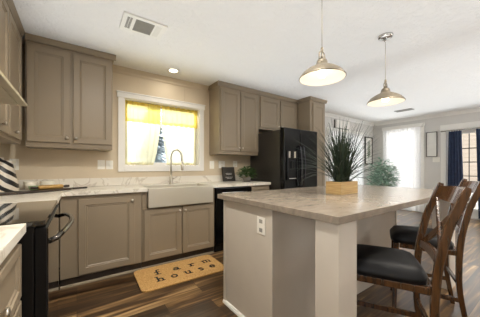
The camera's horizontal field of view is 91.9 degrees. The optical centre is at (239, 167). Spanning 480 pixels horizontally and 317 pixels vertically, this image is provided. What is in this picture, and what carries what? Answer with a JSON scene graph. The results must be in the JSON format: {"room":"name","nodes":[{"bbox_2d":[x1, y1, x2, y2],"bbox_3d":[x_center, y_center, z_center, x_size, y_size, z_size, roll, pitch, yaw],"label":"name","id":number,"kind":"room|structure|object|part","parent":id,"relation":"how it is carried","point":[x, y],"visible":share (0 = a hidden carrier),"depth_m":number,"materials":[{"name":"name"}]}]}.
{"room":"kitchen","nodes":[
{"label":"kitchen","id":0,"kind":"room"},
{"bbox_2d":[0,46,372,266],"bbox_3d":[0.672,-0.075,4.652,8.190,2.440,0.120,0,0,-35],"label":"wall","id":1,"kind":"structure","parent":0,"point":[33,163],"depth_m":2.98,"materials":[{"name":"paint"}]},
{"bbox_2d":[9,159,18,169],"bbox_3d":[-2.370,-0.031,2.435,0.072,0.118,0.009,0,0,-35],"label":"wall plate","id":2,"kind":"object","parent":1,"relation":"attached to","point":[15,161],"visible":0.73,"depth_m":2.44,"materials":[{"name":"white plastic"}]},
{"bbox_2d":[25,33,115,150],"bbox_3d":[-1.842,-0.748,2.585,0.779,1.092,0.368,0,0,-35],"label":"upper cabinet","id":3,"kind":"object","parent":1,"relation":"attached to","point":[68,87],"visible":1,"depth_m":2.42,"materials":[{"name":"brown wood"}]},
{"bbox_3d":[-1.928,-0.730,2.347,0.340,0.950,0.020,0,0,-35],"label":"door","id":4,"kind":"part","parent":3,"relation":"part of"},
{"bbox_3d":[-1.869,-0.210,2.595,0.745,0.017,0.315,0,0,-35],"label":"light rail","id":5,"kind":"part","parent":3,"relation":"part of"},
{"bbox_3d":[-1.846,-1.266,2.592,0.779,0.055,0.352,0,0,-35],"label":"crown molding","id":6,"kind":"part","parent":3,"relation":"part of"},
{"bbox_3d":[-1.622,-0.730,2.562,0.357,0.950,0.020,0,0,-35],"label":"door","id":7,"kind":"part","parent":3,"relation":"part of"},
{"bbox_2d":[98,160,104,168],"bbox_3d":[-1.726,-0.034,2.886,0.080,0.114,0.012,0,0,-35],"label":"wall plate","id":8,"kind":"object","parent":1,"relation":"attached to","point":[101,163],"visible":1,"depth_m":2.89,"materials":[{"name":"white plastic"}]},
{"bbox_2d":[106,160,112,168],"bbox_3d":[-1.652,-0.032,2.938,0.078,0.110,0.012,0,0,-35],"label":"wall plate","id":9,"kind":"object","parent":1,"relation":"attached to","point":[109,164],"visible":1,"depth_m":2.93,"materials":[{"name":"white plastic"}]},
{"bbox_2d":[18,175,244,188],"bbox_3d":[-0.848,0.181,2.723,3.235,0.100,1.283,0,0,-35],"label":"backsplash","id":10,"kind":"structure","parent":1,"relation":"attached to","point":[78,182],"depth_m":3.04,"materials":[{"name":"stone"}]},
{"bbox_2d":[116,90,204,171],"bbox_3d":[-1.105,-0.467,3.381,1.254,1.043,0.158,0,0,-35],"label":"window","id":11,"kind":"structure","parent":1,"relation":"in","point":[122,96],"depth_m":3.26,"materials":[{"name":"white wood"}]},
{"bbox_2d":[125,100,160,124],"bbox_3d":[-1.334,-0.752,3.206,0.465,0.283,0.026,0,0,-35],"label":"window valance","id":12,"kind":"object","parent":11,"relation":"attached to","point":[134,111],"visible":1,"depth_m":3.21,"materials":[{"name":"fabric"}]},
{"bbox_3d":[-1.070,-0.949,3.331,1.254,0.078,0.038,0,0,-35],"label":"head casing","id":13,"kind":"part","parent":11,"relation":"part of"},
{"bbox_2d":[162,106,196,128],"bbox_3d":[-0.904,-0.752,3.508,0.555,0.283,0.026,0,0,-35],"label":"window valance","id":14,"kind":"object","parent":11,"relation":"attached to","point":[171,116],"visible":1,"depth_m":3.50,"materials":[{"name":"fabric"}]},
{"bbox_3d":[-1.117,-0.655,3.398,1.044,0.012,0.012,0,0,-35],"label":"curtain rod","id":15,"kind":"object","parent":11,"relation":"attached to","visible":0},
{"bbox_2d":[125,121,160,164],"bbox_3d":[-1.346,-0.340,3.237,0.480,0.618,0.024,0,0,-35],"label":"cafe curtain","id":16,"kind":"object","parent":15,"relation":"hanging from","point":[141,139],"visible":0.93,"depth_m":3.22,"materials":[{"name":"fabric"}]},
{"bbox_2d":[161,123,195,164],"bbox_3d":[-0.924,-0.340,3.533,0.550,0.618,0.024,0,0,-35],"label":"cafe curtain","id":17,"kind":"object","parent":15,"relation":"hanging from","point":[183,139],"visible":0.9,"depth_m":3.54,"materials":[{"name":"fabric"}]},
{"bbox_2d":[112,65,208,91],"bbox_3d":[-1.065,-1.258,3.325,1.360,0.075,0.055,0,0,-35],"label":"trim","id":18,"kind":"structure","parent":1,"relation":"attached to","point":[115,68],"depth_m":3.26,"materials":[{"name":"wood"}]},
{"bbox_2d":[210,161,213,168],"bbox_3d":[-0.457,-0.040,3.778,0.083,0.126,0.012,0,0,-35],"label":"wall plate","id":19,"kind":"object","parent":1,"relation":"attached to","point":[211,162],"visible":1,"depth_m":3.77,"materials":[{"name":"white plastic"}]},
{"bbox_2d":[219,161,224,167],"bbox_3d":[-0.305,-0.046,3.886,0.120,0.118,0.009,0,0,-35],"label":"wall plate","id":20,"kind":"object","parent":1,"relation":"attached to","point":[221,163],"visible":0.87,"depth_m":3.88,"materials":[{"name":"white plastic"}]},
{"bbox_2d":[208,80,259,155],"bbox_3d":[-0.090,-0.748,3.816,0.806,1.092,0.368,0,0,-35],"label":"upper cabinet","id":21,"kind":"object","parent":1,"relation":"attached to","point":[233,109],"visible":1,"depth_m":3.66,"materials":[{"name":"brown wood"}]},
{"bbox_3d":[-0.145,-0.730,3.600,0.358,0.950,0.020,0,0,-35],"label":"door","id":22,"kind":"part","parent":21,"relation":"part of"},
{"bbox_3d":[-0.089,-0.210,3.845,0.772,0.017,0.315,0,0,-35],"label":"light rail","id":23,"kind":"part","parent":21,"relation":"part of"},
{"bbox_3d":[-0.094,-1.266,3.823,0.806,0.055,0.352,0,0,-35],"label":"crown molding","id":24,"kind":"part","parent":21,"relation":"part of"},
{"bbox_3d":[0.159,-0.730,3.814,0.362,0.950,0.020,0,0,-35],"label":"door","id":25,"kind":"part","parent":21,"relation":"part of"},
{"bbox_2d":[259,91,297,132],"bbox_3d":[0.636,-0.975,4.327,0.965,0.639,0.368,0,0,-35],"label":"upper cabinet","id":26,"kind":"object","parent":1,"relation":"attached to","point":[275,111],"visible":0.71,"depth_m":4.16,"materials":[{"name":"brown wood"}]},
{"bbox_3d":[0.529,-0.945,4.074,0.450,0.520,0.020,0,0,-35],"label":"door","id":27,"kind":"part","parent":26,"relation":"part of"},
{"bbox_3d":[0.723,-1.266,4.203,0.965,0.055,0.034,0,0,-35],"label":"crown molding","id":28,"kind":"part","parent":26,"relation":"part of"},
{"bbox_3d":[0.918,-0.945,4.348,0.450,0.520,0.020,0,0,-35],"label":"door","id":29,"kind":"part","parent":26,"relation":"part of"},
{"bbox_2d":[334,119,349,129],"bbox_3d":[2.597,-1.080,5.898,0.620,0.210,0.054,0,0,-35],"label":"wall sign","id":30,"kind":"object","parent":1,"relation":"attached to","point":[336,122],"visible":0.91,"depth_m":5.83,"materials":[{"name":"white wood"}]},
{"bbox_2d":[326,127,363,180],"bbox_3d":[2.740,0.085,6.075,1.730,2.120,0.110,0,0,-35],"label":"window","id":31,"kind":"structure","parent":1,"relation":"in","point":[327,131],"depth_m":5.58,"materials":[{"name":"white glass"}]},
{"bbox_2d":[328,129,363,184],"bbox_3d":[2.791,0.107,5.995,1.760,2.044,0.047,0,0,-35],"label":"sheer curtain","id":32,"kind":"object","parent":31,"relation":"hanging from","point":[361,180],"visible":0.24,"depth_m":6.24,"materials":[{"name":"fabric"}]},
{"bbox_2d":[325,112,374,125],"bbox_3d":[2.649,-1.258,5.935,3.240,0.075,0.055,0,0,-35],"label":"trim","id":33,"kind":"structure","parent":1,"relation":"attached to","point":[326,114],"depth_m":6.04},
{"bbox_2d":[364,136,372,163],"bbox_3d":[3.715,-0.480,6.697,0.420,0.790,0.031,0,0,-35],"label":"print","id":34,"kind":"object","parent":1,"relation":"attached to","point":[368,151],"visible":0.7,"depth_m":6.68,"materials":[{"name":"white paper"}]},
{"bbox_2d":[13,0,479,122],"bbox_3d":[2.592,-1.325,1.920,8.190,0.060,6.800,0,0,-35],"label":"ceiling","id":35,"kind":"structure","parent":0,"point":[433,50],"depth_m":2.37,"materials":[{"name":"white paint"}]},
{"bbox_2d":[119,11,167,39],"bbox_3d":[-0.882,-1.284,2.124,0.364,0.020,0.256,0,0,-35],"label":"ceiling vent","id":36,"kind":"object","parent":35,"relation":"in","point":[129,21],"visible":1,"depth_m":2.10,"materials":[{"name":"grey"}]},
{"bbox_2d":[132,19,154,34],"bbox_3d":[-0.884,-1.276,2.123,0.155,0.005,0.190,0,0,-35],"label":"grille","id":37,"kind":"object","parent":36,"relation":"attached to","point":[140,26],"depth_m":2.11,"materials":[{"name":"metal"}]},
{"bbox_2d":[167,68,179,72],"bbox_3d":[-0.890,-1.292,3.103,0.164,0.005,0.164,0,0,-35],"label":"recessed light","id":38,"kind":"object","parent":35,"relation":"in","point":[171,70],"visible":1,"depth_m":3.09,"materials":[{"name":"beige"}]},
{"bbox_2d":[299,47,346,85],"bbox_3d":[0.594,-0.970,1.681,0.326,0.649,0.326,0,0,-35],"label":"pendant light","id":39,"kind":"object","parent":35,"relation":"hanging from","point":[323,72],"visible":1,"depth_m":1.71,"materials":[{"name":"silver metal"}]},
{"bbox_3d":[0.594,-0.690,1.681,0.062,0.085,0.062,0,0,-35],"label":"bulb","id":40,"kind":"part","parent":39,"relation":"part of","materials":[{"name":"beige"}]},
{"bbox_2d":[367,32,405,106],"bbox_3d":[1.432,-0.967,2.284,0.326,0.654,0.326,0,0,-35],"label":"pendant light","id":41,"kind":"object","parent":35,"relation":"hanging from","point":[386,97],"visible":1,"depth_m":2.27,"materials":[{"name":"silver metal"}]},
{"bbox_3d":[1.432,-1.067,2.284,0.004,0.415,0.004,0,0,-35],"label":"cord","id":42,"kind":"part","parent":41,"relation":"part of","materials":[{"name":"silver metal"}]},
{"bbox_3d":[1.432,-0.708,2.284,0.326,0.136,0.326,0,0,-35],"label":"lamp shade","id":43,"kind":"part","parent":41,"relation":"part of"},
{"bbox_2d":[394,108,413,111],"bbox_3d":[3.703,-1.286,5.236,0.180,0.015,0.340,0,0,-35],"label":"ceiling vent","id":44,"kind":"object","parent":35,"relation":"in","point":[408,109],"visible":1,"depth_m":5.21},
{"bbox_2d":[58,210,479,316],"bbox_3d":[2.592,1.175,1.920,8.190,0.060,6.800,0,0,-35],"label":"floor","id":45,"kind":"structure","parent":0,"point":[121,295],"depth_m":2.06,"materials":[{"name":"brown wood"}]},
{"bbox_2d":[0,244,21,316],"bbox_3d":[-0.900,0.708,0.498,0.590,0.874,0.750,0,0,-35],"label":"base cabinet","id":46,"kind":"object","parent":45,"relation":"on","point":[11,267],"visible":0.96,"depth_m":0.83,"materials":[{"name":"brown wood"}]},
{"bbox_3d":[-0.668,0.415,0.655,0.029,0.031,0.032,0,0,-35],"label":"knob","id":47,"kind":"part","parent":46,"relation":"part of","materials":[{"name":"silver metal"}]},
{"bbox_2d":[0,223,25,264],"bbox_3d":[-0.893,0.200,0.473,0.573,0.138,0.802,0,0,-35],"label":"countertop","id":48,"kind":"structure","parent":46,"relation":"on","point":[10,235],"depth_m":0.79,"materials":[{"name":"stone"}]},
{"bbox_3d":[-0.692,0.660,0.647,0.020,0.240,0.715,0,0,-35],"label":"drawer","id":49,"kind":"part","parent":46,"relation":"part of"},
{"bbox_2d":[0,200,73,316],"bbox_3d":[-1.277,0.615,1.167,0.722,1.060,0.763,0,0,-35],"label":"electric range","id":50,"kind":"object","parent":45,"relation":"on","point":[40,242],"visible":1,"depth_m":1.01,"materials":[{"name":"black metal"}]},
{"bbox_2d":[0,200,56,226],"bbox_3d":[-1.318,0.240,1.139,0.623,0.022,0.763,0,0,-35],"label":"cooktop","id":51,"kind":"object","parent":50,"relation":"in","point":[37,213],"depth_m":1.18,"materials":[{"name":"black glass"}]},
{"bbox_3d":[-1.077,0.568,1.309,0.041,0.615,0.752,0,0,-35],"label":"oven door","id":52,"kind":"part","parent":50,"relation":"part of","materials":[{"name":"black plastic"}]},
{"bbox_3d":[-1.058,0.567,1.322,0.004,0.596,0.736,0,0,-35],"label":"door glass","id":53,"kind":"part","parent":50,"relation":"part of","materials":[{"name":"black"}]},
{"bbox_3d":[-1.022,0.321,1.347,0.098,0.051,0.684,0,0,-35],"label":"handle","id":54,"kind":"part","parent":50,"relation":"part of","materials":[{"name":"silver metal"}]},
{"bbox_2d":[60,192,141,289],"bbox_3d":[-1.549,0.708,2.603,0.718,0.874,0.671,0,0,-35],"label":"base cabinet","id":55,"kind":"object","parent":45,"relation":"on","point":[104,239],"visible":0.92,"depth_m":2.34,"materials":[{"name":"brown wood"}]},
{"bbox_3d":[-1.397,1.135,2.386,0.718,0.020,0.018,0,0,-35],"label":"shoe molding","id":56,"kind":"part","parent":55,"relation":"part of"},
{"bbox_3d":[-1.351,0.675,2.380,0.505,0.730,0.020,0,0,-35],"label":"door","id":57,"kind":"part","parent":55,"relation":"part of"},
{"bbox_2d":[141,188,213,268],"bbox_3d":[-0.880,0.708,3.074,0.911,0.874,0.671,0,0,-35],"label":"base cabinet","id":58,"kind":"object","parent":45,"relation":"on","point":[170,234],"visible":0.83,"depth_m":2.79,"materials":[{"name":"brown wood"}]},
{"bbox_3d":[-0.892,0.759,2.703,0.431,0.572,0.020,0,0,-35],"label":"door","id":59,"kind":"part","parent":58,"relation":"part of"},
{"bbox_3d":[-0.728,1.135,2.857,0.911,0.020,0.018,0,0,-35],"label":"shoe molding","id":60,"kind":"part","parent":58,"relation":"part of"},
{"bbox_3d":[-0.526,0.759,2.960,0.431,0.572,0.020,0,0,-35],"label":"door","id":61,"kind":"part","parent":58,"relation":"part of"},
{"bbox_2d":[134,255,223,291],"bbox_3d":[-0.647,1.137,2.564,0.910,0.014,0.516,0,0,-34],"label":"mat","id":62,"kind":"object","parent":45,"relation":"on","point":[150,279],"visible":0.91,"depth_m":2.50,"materials":[{"name":"brown fabric"}]},
{"bbox_2d":[214,186,250,251],"bbox_3d":[-0.240,0.709,3.490,0.600,0.872,0.644,0,0,-35],"label":"dishwasher","id":63,"kind":"object","parent":45,"relation":"on","point":[218,203],"visible":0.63,"depth_m":3.12,"materials":[{"name":"black metal"}]},
{"bbox_3d":[-0.109,1.095,3.303,0.580,0.100,0.020,0,0,-35],"label":"kick plate","id":64,"kind":"part","parent":63,"relation":"part of","materials":[{"name":"black plastic"}]},
{"bbox_3d":[-0.083,0.715,3.267,0.594,0.640,0.027,0,0,-35],"label":"door","id":65,"kind":"part","parent":63,"relation":"part of","materials":[{"name":"black"}]},
{"bbox_3d":[-0.082,0.337,3.265,0.594,0.107,0.031,0,0,-35],"label":"control panel","id":66,"kind":"part","parent":63,"relation":"part of","materials":[{"name":"black"}]},
{"bbox_3d":[-0.066,0.345,3.242,0.454,0.018,0.040,0,0,-35],"label":"handle","id":67,"kind":"part","parent":63,"relation":"part of","materials":[{"name":"silver metal"}]},
{"bbox_2d":[250,185,268,190],"bbox_3d":[0.147,0.708,3.795,0.375,0.874,0.671,0,0,-35],"label":"base cabinet","id":68,"kind":"object","parent":45,"relation":"on","point":[255,187],"visible":0.02,"depth_m":3.54,"materials":[{"name":"brown wood"}]},
{"bbox_3d":[0.318,0.383,3.553,0.345,0.155,0.020,0,0,-35],"label":"drawer","id":69,"kind":"part","parent":68,"relation":"part of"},
{"bbox_2d":[250,127,316,189],"bbox_3d":[0.759,0.269,3.959,0.785,1.752,0.895,0,0,-35],"label":"refrigerator","id":70,"kind":"object","parent":45,"relation":"on","point":[278,150],"visible":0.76,"depth_m":3.62,"materials":[{"name":"black"}]},
{"bbox_3d":[0.773,0.225,3.562,0.352,1.640,0.080,0,0,-35],"label":"door","id":71,"kind":"part","parent":70,"relation":"part of","materials":[{"name":"black"}]},
{"bbox_3d":[0.932,-0.015,3.580,0.028,0.648,0.076,0,0,-35],"label":"handle","id":72,"kind":"part","parent":70,"relation":"part of","materials":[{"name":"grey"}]},
{"bbox_3d":[0.996,-0.015,3.625,0.028,0.648,0.076,0,0,-35],"label":"handle","id":73,"kind":"part","parent":70,"relation":"part of","materials":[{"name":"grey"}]},
{"bbox_3d":[1.097,0.225,3.790,0.427,1.640,0.080,0,0,-35],"label":"door","id":74,"kind":"part","parent":70,"relation":"part of","materials":[{"name":"black"}]},
{"bbox_2d":[297,96,326,185],"bbox_3d":[1.298,-0.074,4.619,0.518,2.439,0.652,0,0,-35],"label":"pantry cabinet","id":75,"kind":"object","parent":45,"relation":"on","point":[310,110],"visible":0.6,"depth_m":4.38,"materials":[{"name":"wood"}]},
{"bbox_3d":[1.489,-0.895,4.382,0.350,0.600,0.020,0,0,-35],"label":"door","id":76,"kind":"part","parent":75,"relation":"part of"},
{"bbox_3d":[1.312,-1.266,4.628,0.484,0.055,0.652,0,0,-35],"label":"crown molding","id":77,"kind":"part","parent":75,"relation":"part of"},
{"bbox_3d":[1.489,0.240,4.382,0.350,1.570,0.020,0,0,-35],"label":"door","id":78,"kind":"part","parent":75,"relation":"part of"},
{"bbox_2d":[217,185,454,316],"bbox_3d":[0.992,0.688,2.154,2.100,0.914,1.145,0,0,-35],"label":"kitchen island","id":79,"kind":"object","parent":45,"relation":"on","point":[292,252],"visible":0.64,"depth_m":1.62,"materials":[{"name":"laminate"}]},
{"bbox_3d":[-0.129,0.708,1.972,0.009,0.875,0.032,0,0,-35],"label":"corner trim","id":80,"kind":"part","parent":79,"relation":"part of","materials":[{"name":"paint"}]},
{"bbox_3d":[0.032,1.133,1.734,0.022,0.024,0.600,0,0,-35],"label":"shoe molding","id":81,"kind":"part","parent":79,"relation":"part of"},
{"bbox_2d":[257,216,264,235],"bbox_3d":[0.144,0.399,1.588,0.005,0.117,0.083,0,0,-35],"label":"outlet plate","id":82,"kind":"object","parent":79,"relation":"attached to","point":[260,219],"depth_m":1.59,"materials":[{"name":"white plastic"}]},
{"bbox_3d":[0.200,0.708,1.505,0.009,0.875,0.037,0,0,-35],"label":"corner trim","id":83,"kind":"part","parent":79,"relation":"part of","materials":[{"name":"paint"}]},
{"bbox_2d":[217,185,439,224],"bbox_3d":[0.992,0.250,2.154,2.100,0.038,1.145,0,0,-35],"label":"island countertop","id":84,"kind":"structure","parent":79,"relation":"on","point":[314,203],"depth_m":1.62,"materials":[{"name":"stone"}]},
{"bbox_2d":[287,119,397,194],"bbox_3d":[0.906,-0.112,2.075,1.105,0.684,0.932,0,0,-1],"label":"grass planter","id":85,"kind":"object","parent":84,"relation":"on","point":[342,184],"visible":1,"depth_m":2.00,"materials":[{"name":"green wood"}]},
{"bbox_3d":[0.503,0.708,1.218,0.165,0.875,0.135,0,0,-35],"label":"corner post","id":86,"kind":"part","parent":79,"relation":"part of","materials":[{"name":"paint"}]},
{"bbox_3d":[1.980,0.708,2.256,0.165,0.875,0.135,0,0,-35],"label":"corner post","id":87,"kind":"part","parent":79,"relation":"part of","materials":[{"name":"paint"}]},
{"bbox_2d":[366,157,400,186],"bbox_3d":[3.646,0.439,5.974,0.850,1.412,0.845,0,0,-35],"label":"potted ficus","id":88,"kind":"object","parent":45,"relation":"on","point":[381,178],"visible":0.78,"depth_m":5.84,"materials":[{"name":"green plant"}]},
{"bbox_3d":[3.657,0.414,5.879,0.404,0.904,0.229,0,0,-2],"label":"stem","id":89,"kind":"part","parent":88,"relation":"part of","materials":[{"name":"green plant"}]},
{"bbox_2d":[357,182,471,316],"bbox_3d":[0.934,0.619,1.368,0.565,1.056,0.406,0,0,26],"label":"counter stool","id":90,"kind":"object","parent":45,"relation":"on","point":[378,265],"visible":0.88,"depth_m":1.26,"materials":[{"name":"brown wood"}]},
{"bbox_2d":[357,244,427,284],"bbox_3d":[0.858,0.554,1.405,0.396,0.083,0.392,0,0,26],"label":"seat cushion","id":91,"kind":"object","parent":90,"relation":"on","point":[394,266],"depth_m":1.27,"materials":[{"name":"black leather"}]},
{"bbox_3d":[1.066,0.467,1.302,0.037,0.047,0.352,0,0,26],"label":"rail","id":92,"kind":"part","parent":90,"relation":"part of","materials":[{"name":"brown wood"}]},
{"bbox_3d":[1.180,0.619,1.457,0.152,1.056,0.026,0,0,26],"label":"post","id":93,"kind":"part","parent":90,"relation":"part of","materials":[{"name":"brown wood"}]},
{"bbox_3d":[1.151,0.146,1.260,0.079,0.087,0.352,0,0,26],"label":"rail","id":94,"kind":"part","parent":90,"relation":"part of","materials":[{"name":"brown wood"}]},
{"bbox_3d":[1.011,0.619,1.117,0.152,1.056,0.026,0,0,26],"label":"post","id":95,"kind":"part","parent":90,"relation":"part of","materials":[{"name":"brown wood"}]},
{"bbox_2d":[390,178,479,316],"bbox_3d":[1.551,0.619,1.878,0.565,1.056,0.406,0,0,31],"label":"counter stool","id":96,"kind":"object","parent":45,"relation":"on","point":[402,236],"visible":0.59,"depth_m":1.73,"materials":[{"name":"brown wood"}]},
{"bbox_3d":[1.245,0.872,1.856,0.046,0.547,0.036,0,0,31],"label":"leg","id":97,"kind":"part","parent":96,"relation":"part of","materials":[{"name":"brown wood"}]},
{"bbox_2d":[390,225,453,249],"bbox_3d":[1.479,0.554,1.922,0.396,0.083,0.392,0,0,31],"label":"seat cushion","id":98,"kind":"object","parent":96,"relation":"on","point":[402,235],"depth_m":1.84,"materials":[{"name":"black leather"}]},
{"bbox_3d":[1.804,0.619,1.948,0.152,1.056,0.026,0,0,31],"label":"post","id":99,"kind":"part","parent":96,"relation":"part of","materials":[{"name":"brown wood"}]},
{"bbox_3d":[1.678,0.467,1.802,0.037,0.047,0.352,0,0,31],"label":"rail","id":100,"kind":"part","parent":96,"relation":"part of","materials":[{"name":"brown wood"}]},
{"bbox_3d":[1.609,0.619,1.622,0.152,1.056,0.026,0,0,31],"label":"post","id":101,"kind":"part","parent":96,"relation":"part of","materials":[{"name":"brown wood"}]},
{"bbox_3d":[1.760,0.146,1.753,0.079,0.087,0.352,0,0,31],"label":"rail","id":102,"kind":"part","parent":96,"relation":"part of","materials":[{"name":"brown wood"}]},
{"bbox_3d":[-1.744,0.708,1.699,0.590,0.874,0.630,0,0,-35],"label":"base cabinet","id":103,"kind":"object","parent":45,"relation":"on","visible":0},
{"bbox_2d":[0,175,270,203],"bbox_3d":[-0.848,0.200,2.723,3.235,0.138,1.283,0,0,-35],"label":"countertop","id":104,"kind":"structure","parent":103,"relation":"on","point":[95,186],"depth_m":2.79,"materials":[{"name":"stone"}]},
{"bbox_2d":[0,157,19,192],"bbox_3d":[-2.230,0.067,2.161,0.260,0.326,0.260,0,0,-35],"label":"canister","id":105,"kind":"object","parent":104,"relation":"on","point":[8,178],"visible":0.93,"depth_m":2.13,"materials":[{"name":"ceramic"}]},
{"bbox_2d":[23,181,36,189],"bbox_3d":[-2.190,0.188,2.421,0.110,0.085,0.110,0,0,-35],"label":"bowl","id":106,"kind":"object","parent":104,"relation":"on","point":[26,184],"visible":0.68,"depth_m":2.38,"materials":[{"name":"beige ceramic"}]},
{"bbox_2d":[0,187,86,195],"bbox_3d":[-1.857,0.222,2.234,0.140,0.016,0.779,0,0,23],"label":"serving board","id":107,"kind":"object","parent":104,"relation":"on","point":[58,189],"visible":0.88,"depth_m":2.12,"materials":[{"name":"brown wood"}]},
{"bbox_2d":[30,184,69,189],"bbox_3d":[-1.874,0.193,2.301,0.042,0.042,0.324,0,0,31],"label":"rolling pin","id":108,"kind":"object","parent":107,"relation":"on","point":[40,187],"visible":1,"depth_m":2.28,"materials":[{"name":"brown wood"}]},
{"bbox_2d":[39,181,53,184],"bbox_3d":[-2.066,0.188,2.484,0.124,0.085,0.124,0,0,-35],"label":"bowl","id":109,"kind":"object","parent":104,"relation":"on","point":[41,182],"visible":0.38,"depth_m":2.44,"materials":[{"name":"beige ceramic"}]},
{"bbox_2d":[169,149,183,183],"bbox_3d":[-0.878,-0.013,3.251,0.249,0.486,0.096,0,0,23],"label":"kitchen faucet","id":110,"kind":"object","parent":104,"relation":"on","point":[182,167],"visible":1,"depth_m":3.25,"materials":[{"name":"silver metal"}]},
{"bbox_2d":[142,183,212,207],"bbox_3d":[-0.812,0.343,2.982,0.808,0.220,0.462,0,0,-35],"label":"farmhouse sink","id":111,"kind":"object","parent":104,"relation":"in","point":[174,194],"visible":0.91,"depth_m":2.79,"materials":[{"name":"white ceramic"}]},
{"bbox_2d":[222,167,234,180],"bbox_3d":[-0.191,0.111,3.862,0.230,0.237,0.074,0,0,-35],"label":"sign","id":112,"kind":"object","parent":104,"relation":"on","point":[228,173],"visible":1,"depth_m":3.85,"materials":[{"name":"wood"}]},
{"bbox_2d":[237,166,258,181],"bbox_3d":[0.099,0.101,3.731,0.356,0.258,0.368,0,0,-35],"label":"leafy plant","id":113,"kind":"object","parent":104,"relation":"on","point":[244,170],"visible":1,"depth_m":3.68,"materials":[{"name":"green plant"}]},
{"bbox_3d":[0.109,0.193,3.731,0.134,0.075,0.132,0,0,-35],"label":"pot","id":114,"kind":"part","parent":113,"relation":"part of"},
{"bbox_2d":[373,112,479,219],"bbox_3d":[5.894,-0.075,4.240,0.120,2.440,6.560,0,0,-35],"label":"wall","id":115,"kind":"structure","parent":0,"point":[432,170],"depth_m":5.77,"materials":[{"name":"paint"}]},
{"bbox_2d":[385,123,424,211],"bbox_3d":[4.415,0.005,6.293,0.118,2.280,0.990,0,0,-35],"label":"window","id":116,"kind":"structure","parent":115,"relation":"in","point":[422,128],"depth_m":5.89,"materials":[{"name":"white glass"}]},
{"bbox_2d":[382,123,422,211],"bbox_3d":[4.335,0.009,6.237,0.065,2.239,0.940,0,0,-35],"label":"sheer curtain","id":117,"kind":"object","parent":116,"relation":"hanging from","point":[403,143],"visible":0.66,"depth_m":6.14,"materials":[{"name":"fabric"}]},
{"bbox_2d":[374,108,479,125],"bbox_3d":[5.838,-1.258,4.167,0.055,0.075,6.504,0,0,-35],"label":"trim","id":118,"kind":"structure","parent":115,"relation":"attached to","point":[474,109],"depth_m":5.74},
{"bbox_2d":[426,132,436,156],"bbox_3d":[4.745,-0.569,5.743,0.029,0.612,0.216,0,0,-35],"label":"framed print","id":119,"kind":"object","parent":115,"relation":"attached to","point":[431,137],"visible":1,"depth_m":5.74,"materials":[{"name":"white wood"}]},
{"bbox_2d":[433,157,439,161],"bbox_3d":[4.802,-0.190,5.679,0.010,0.120,0.140,0,0,-35],"label":"wall switch","id":120,"kind":"object","parent":115,"relation":"attached to","point":[435,159],"visible":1,"depth_m":5.67,"materials":[{"name":"white plastic"}]},
{"bbox_2d":[440,121,479,217],"bbox_3d":[5.380,0.068,4.906,0.105,2.155,1.770,0,0,-35],"label":"door","id":121,"kind":"structure","parent":115,"relation":"in","point":[444,135],"depth_m":5.52,"materials":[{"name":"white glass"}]},
{"bbox_3d":[5.349,0.068,4.884,0.030,2.155,1.770,0,0,-35],"label":"casing","id":122,"kind":"part","parent":121,"relation":"part of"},
{"bbox_2d":[440,127,479,131],"bbox_3d":[5.319,-0.855,4.859,0.109,0.040,1.734,0,0,-35],"label":"curtain rod","id":123,"kind":"object","parent":115,"relation":"attached to","point":[478,127],"visible":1,"depth_m":5.25,"materials":[{"name":"silver metal"}]},
{"bbox_2d":[448,130,462,185],"bbox_3d":[4.950,0.139,5.330,0.062,1.960,0.303,0,0,-35],"label":"curtain","id":124,"kind":"object","parent":123,"relation":"hanging from","point":[455,156],"visible":0.6,"depth_m":5.32,"materials":[{"name":"fabric"}]},
{"bbox_2d":[476,129,479,218],"bbox_3d":[5.254,0.139,4.897,0.061,1.960,0.391,0,0,-35],"label":"curtain","id":125,"kind":"object","parent":123,"relation":"hanging from","point":[477,130],"visible":0.9,"depth_m":5.03,"materials":[{"name":"fabric"}]},
{"bbox_3d":[-0.709,-0.075,-0.400,0.120,2.440,6.560,0,0,-35],"label":"wall","id":126,"kind":"structure","parent":0,"visible":0},
{"bbox_2d":[0,0,24,143],"bbox_3d":[-1.933,-0.757,1.764,0.355,1.074,0.960,0,0,-35],"label":"upper cabinet","id":127,"kind":"object","parent":126,"relation":"attached to","point":[12,31],"visible":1,"depth_m":1.82,"materials":[{"name":"brown wood"}]},
{"bbox_3d":[-1.679,-0.728,1.643,0.020,0.955,0.270,0,0,-35],"label":"door","id":128,"kind":"part","parent":127,"relation":"part of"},
{"bbox_3d":[-1.903,-0.728,1.962,0.020,0.955,0.480,0,0,-35],"label":"door","id":129,"kind":"part","parent":127,"relation":"part of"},
{"bbox_3d":[-1.807,-1.266,1.835,0.034,0.055,0.930,0,0,-35],"label":"crown molding","id":130,"kind":"part","parent":127,"relation":"part of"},
{"bbox_3d":[-1.437,-0.990,1.058,0.355,0.609,0.760,0,0,-35],"label":"upper cabinet","id":131,"kind":"object","parent":126,"relation":"attached to","visible":0},
{"bbox_2d":[0,70,26,105],"bbox_3d":[-1.386,-0.539,1.092,0.478,0.284,0.756,0,0,-35],"label":"range hood","id":132,"kind":"object","parent":131,"relation":"attached to","point":[8,93],"visible":1,"depth_m":1.28,"materials":[{"name":"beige metal"}]},
{"bbox_3d":[-1.377,-0.400,1.098,0.380,0.005,0.660,0,0,-35],"label":"filter panel","id":133,"kind":"part","parent":132,"relation":"part of","materials":[{"name":"beige wood"}]},
{"label":"outside","id":134,"kind":"structure","parent":0,"visible":0},
{"bbox_3d":[1.216,1.795,6.966,70.000,0.100,70.000,0,0,-35],"label":"yard","id":135,"kind":"structure","parent":134,"visible":0},
{"bbox_2d":[154,111,165,162],"bbox_3d":[-2.690,-0.432,7.382,2.795,4.443,2.858,0,0,-35],"label":"conifer tree","id":136,"kind":"object","parent":135,"relation":"on","point":[160,150],"visible":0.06,"depth_m":7.26,"materials":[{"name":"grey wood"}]},
{"bbox_2d":[462,133,476,208],"bbox_3d":[8.442,-0.655,10.944,4.800,4.800,7.200,0,0,-35],"label":"neighbouring house","id":137,"kind":"structure","parent":135,"relation":"on","point":[465,137],"depth_m":8.07,"materials":[{"name":"beige"}]}
]}

